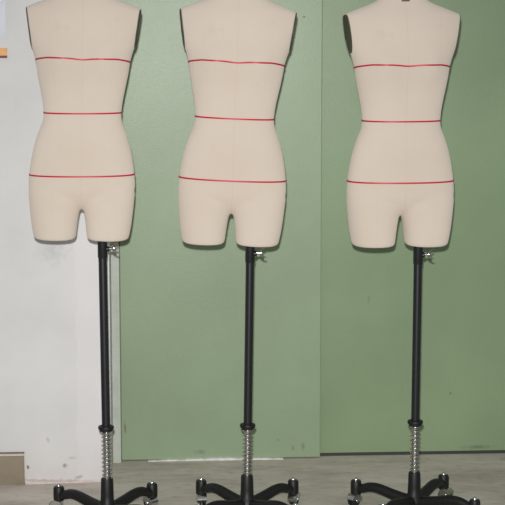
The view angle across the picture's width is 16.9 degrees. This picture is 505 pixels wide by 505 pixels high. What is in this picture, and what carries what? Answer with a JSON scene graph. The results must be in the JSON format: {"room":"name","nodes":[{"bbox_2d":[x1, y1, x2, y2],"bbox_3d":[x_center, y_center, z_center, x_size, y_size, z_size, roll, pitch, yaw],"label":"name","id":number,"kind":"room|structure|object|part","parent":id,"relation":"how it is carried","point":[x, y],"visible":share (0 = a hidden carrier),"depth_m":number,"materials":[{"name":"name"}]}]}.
{"room":"design studio","nodes":[
{"label":"design studio","id":0,"kind":"room"},
{"bbox_2d":[0,0,112,482],"bbox_3d":[-1.267,-0.677,6.048,1.500,3.000,0.347,0,8,-4],"label":"wall","id":1,"kind":"structure","parent":0,"point":[51,412],"depth_m":6.03,"materials":[{"name":"white paint"}]},
{"bbox_2d":[0,0,5,39],"bbox_3d":[-0.966,-0.890,5.861,0.226,0.313,0.002,-1,8,-4],"label":"paper notice","id":2,"kind":"object","parent":1,"relation":"attached to","point":[2,2],"visible":1,"depth_m":5.88,"materials":[{"name":"white paper"}]},
{"bbox_2d":[0,48,6,57],"bbox_3d":[-0.961,-0.691,5.883,0.222,0.035,0.012,0,8,-4],"label":"wooden strip","id":3,"kind":"object","parent":1,"relation":"attached to","point":[3,51],"visible":1,"depth_m":5.88,"materials":[{"name":"orange wood"}]},
{"bbox_2d":[0,454,23,455],"bbox_3d":[-1.411,0.728,6.048,1.188,0.007,0.015,0,8,-4],"label":"trim","id":4,"kind":"structure","parent":1,"relation":"attached to","point":[0,454],"depth_m":6.08,"materials":[{"name":"tile"}]},
{"bbox_2d":[0,452,23,453],"bbox_3d":[-1.411,0.722,6.049,1.190,0.004,0.010,0,8,-4],"label":"trim","id":5,"kind":"structure","parent":1,"relation":"attached to","point":[0,452],"depth_m":6.08,"materials":[{"name":"tile"}]},
{"bbox_2d":[0,456,24,483],"bbox_3d":[-1.411,0.783,6.057,1.189,0.105,0.012,0,8,-4],"label":"baseboard","id":6,"kind":"structure","parent":1,"relation":"attached to","point":[12,471],"depth_m":6.08,"materials":[{"name":"beige wood"}]},
{"bbox_2d":[26,478,92,484],"bbox_3d":[-0.693,0.819,6.104,0.241,0.021,0.019,0,8,-4],"label":"trim","id":7,"kind":"structure","parent":1,"relation":"attached to","point":[28,481],"depth_m":6.11,"materials":[{"name":"paint"}]},
{"bbox_2d":[119,252,121,456],"bbox_3d":[0.423,-0.717,6.337,4.057,3.000,0.172,0,8,-4],"label":"wall","id":8,"kind":"structure","parent":0,"point":[119,252],"depth_m":6.42,"materials":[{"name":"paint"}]},
{"bbox_2d":[111,241,120,462],"bbox_3d":[-0.511,-0.478,6.255,0.030,2.550,0.082,0,8,-4],"label":"trim","id":9,"kind":"structure","parent":8,"relation":"attached to","point":[115,281],"depth_m":6.33,"materials":[{"name":"white paint"}]},
{"bbox_2d":[148,457,282,461],"bbox_3d":[-0.139,0.779,6.428,0.511,0.011,0.013,0,8,-3],"label":"trim","id":10,"kind":"structure","parent":8,"relation":"attached to","point":[207,458],"depth_m":6.42,"materials":[{"name":"paint"}]},
{"bbox_2d":[119,0,322,459],"bbox_3d":[-0.119,-0.483,6.274,0.752,2.546,0.029,0,8,-4],"label":"door","id":11,"kind":"structure","parent":8,"relation":"in","point":[182,304],"depth_m":6.35,"materials":[{"name":"green paint"}]},
{"bbox_2d":[320,0,504,452],"bbox_3d":[0.898,-0.500,6.367,1.410,2.538,0.027,0,8,-4],"label":"door","id":12,"kind":"structure","parent":8,"relation":"in","point":[367,293],"depth_m":6.42,"materials":[{"name":"green paint"}]},
{"bbox_2d":[320,450,504,455],"bbox_3d":[0.928,0.763,6.543,1.349,0.012,0.032,0,8,-4],"label":"trim","id":13,"kind":"structure","parent":8,"relation":"attached to","point":[474,451],"depth_m":6.51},
{"bbox_2d":[0,453,504,504],"bbox_3d":[0.000,1.345,2.708,7.000,0.100,9.000,0,8,0],"label":"floor","id":14,"kind":"structure","parent":0,"point":[322,480],"depth_m":6.18,"materials":[{"name":"grey concrete"}]},
{"bbox_2d":[26,0,157,504],"bbox_3d":[-0.505,-0.039,5.482,0.423,1.889,0.369,-1,8,-10],"label":"dress form","id":15,"kind":"object","parent":14,"relation":"on","point":[82,159],"visible":1,"depth_m":5.36,"materials":[{"name":"beige fabric"}]},
{"bbox_3d":[-0.707,-0.716,5.381,0.018,0.122,0.090,-1,8,-9],"label":"armhole plate","id":16,"kind":"part","parent":15,"relation":"part of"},
{"bbox_3d":[-0.577,0.826,5.682,0.232,0.059,0.040,6,10,38],"label":"leg","id":17,"kind":"part","parent":15,"relation":"part of","materials":[{"name":"black plastic"}]},
{"bbox_3d":[-0.479,0.684,5.585,0.022,0.216,0.022,0,8,0],"label":"rod","id":18,"kind":"part","parent":15,"relation":"part of","materials":[{"name":"silver metal"}]},
{"bbox_3d":[-0.402,0.823,5.703,0.040,0.059,0.232,6,10,38],"label":"leg","id":19,"kind":"part","parent":15,"relation":"part of","materials":[{"name":"black plastic"}]},
{"bbox_3d":[-0.365,-0.712,5.405,0.024,0.122,0.090,1,8,-4],"label":"armhole plate","id":20,"kind":"part","parent":15,"relation":"part of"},
{"bbox_2d":[178,0,300,504],"bbox_3d":[-0.040,-0.046,5.548,0.411,1.886,0.395,0,8,0],"label":"dress form","id":21,"kind":"object","parent":14,"relation":"on","point":[237,51],"visible":1,"depth_m":5.42,"materials":[{"name":"beige fabric"}]},
{"bbox_3d":[-0.224,-0.719,5.449,0.017,0.125,0.092,-1,8,-6],"label":"armhole plate","id":22,"kind":"part","parent":21,"relation":"part of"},
{"bbox_3d":[-0.107,0.816,5.753,0.040,0.059,0.232,-8,11,-44],"label":"leg","id":23,"kind":"part","parent":21,"relation":"part of","materials":[{"name":"black plastic"}]},
{"bbox_3d":[-0.107,0.840,5.577,0.040,0.059,0.232,8,11,44],"label":"leg","id":24,"kind":"part","parent":21,"relation":"part of","materials":[{"name":"black plastic"}]},
{"bbox_3d":[-0.017,0.683,5.645,0.024,0.215,0.022,0,8,0],"label":"rod","id":25,"kind":"part","parent":21,"relation":"part of","materials":[{"name":"silver metal"}]},
{"bbox_3d":[0.070,0.840,5.577,0.040,0.059,0.232,-8,11,-44],"label":"leg","id":26,"kind":"part","parent":21,"relation":"part of","materials":[{"name":"black plastic"}]},
{"bbox_3d":[0.070,0.816,5.753,0.232,0.059,0.040,-8,11,-44],"label":"leg","id":27,"kind":"part","parent":21,"relation":"part of","materials":[{"name":"black plastic"}]},
{"bbox_3d":[0.129,-0.707,5.457,0.024,0.125,0.092,2,8,-1],"label":"armhole plate","id":28,"kind":"part","parent":21,"relation":"part of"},
{"bbox_2d":[343,0,479,504],"bbox_3d":[0.516,-0.044,5.576,0.437,1.873,0.356,-2,8,-12],"label":"dress form","id":29,"kind":"object","parent":14,"relation":"on","point":[401,52],"visible":1,"depth_m":5.46,"materials":[{"name":"beige fabric"}]},
{"bbox_3d":[0.307,-0.703,5.472,0.022,0.124,0.092,-2,8,-11],"label":"armhole plate","id":30,"kind":"part","parent":29,"relation":"part of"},
{"bbox_3d":[0.436,0.814,5.767,0.232,0.059,0.040,5,9,32],"label":"leg","id":31,"kind":"part","parent":29,"relation":"part of","materials":[{"name":"black plastic"}]},
{"bbox_3d":[0.474,0.838,5.596,0.040,0.059,0.232,5,9,32],"label":"leg","id":32,"kind":"part","parent":29,"relation":"part of","materials":[{"name":"black plastic"}]},
{"bbox_3d":[0.542,0.676,5.680,0.022,0.217,0.022,0,8,0],"label":"rod","id":33,"kind":"part","parent":29,"relation":"part of","materials":[{"name":"silver metal"}]},
{"bbox_3d":[0.609,0.809,5.805,0.040,0.059,0.232,5,9,32],"label":"leg","id":34,"kind":"part","parent":29,"relation":"part of","materials":[{"name":"black plastic"}]},
{"bbox_3d":[0.647,0.832,5.634,0.232,0.059,0.040,5,9,32],"label":"leg","id":35,"kind":"part","parent":29,"relation":"part of","materials":[{"name":"black plastic"}]},
{"bbox_3d":[0.660,-0.709,5.508,0.022,0.124,0.092,0,8,-1],"label":"armhole plate","id":36,"kind":"part","parent":29,"relation":"part of","materials":[{"name":"beige fabric"}]}
]}

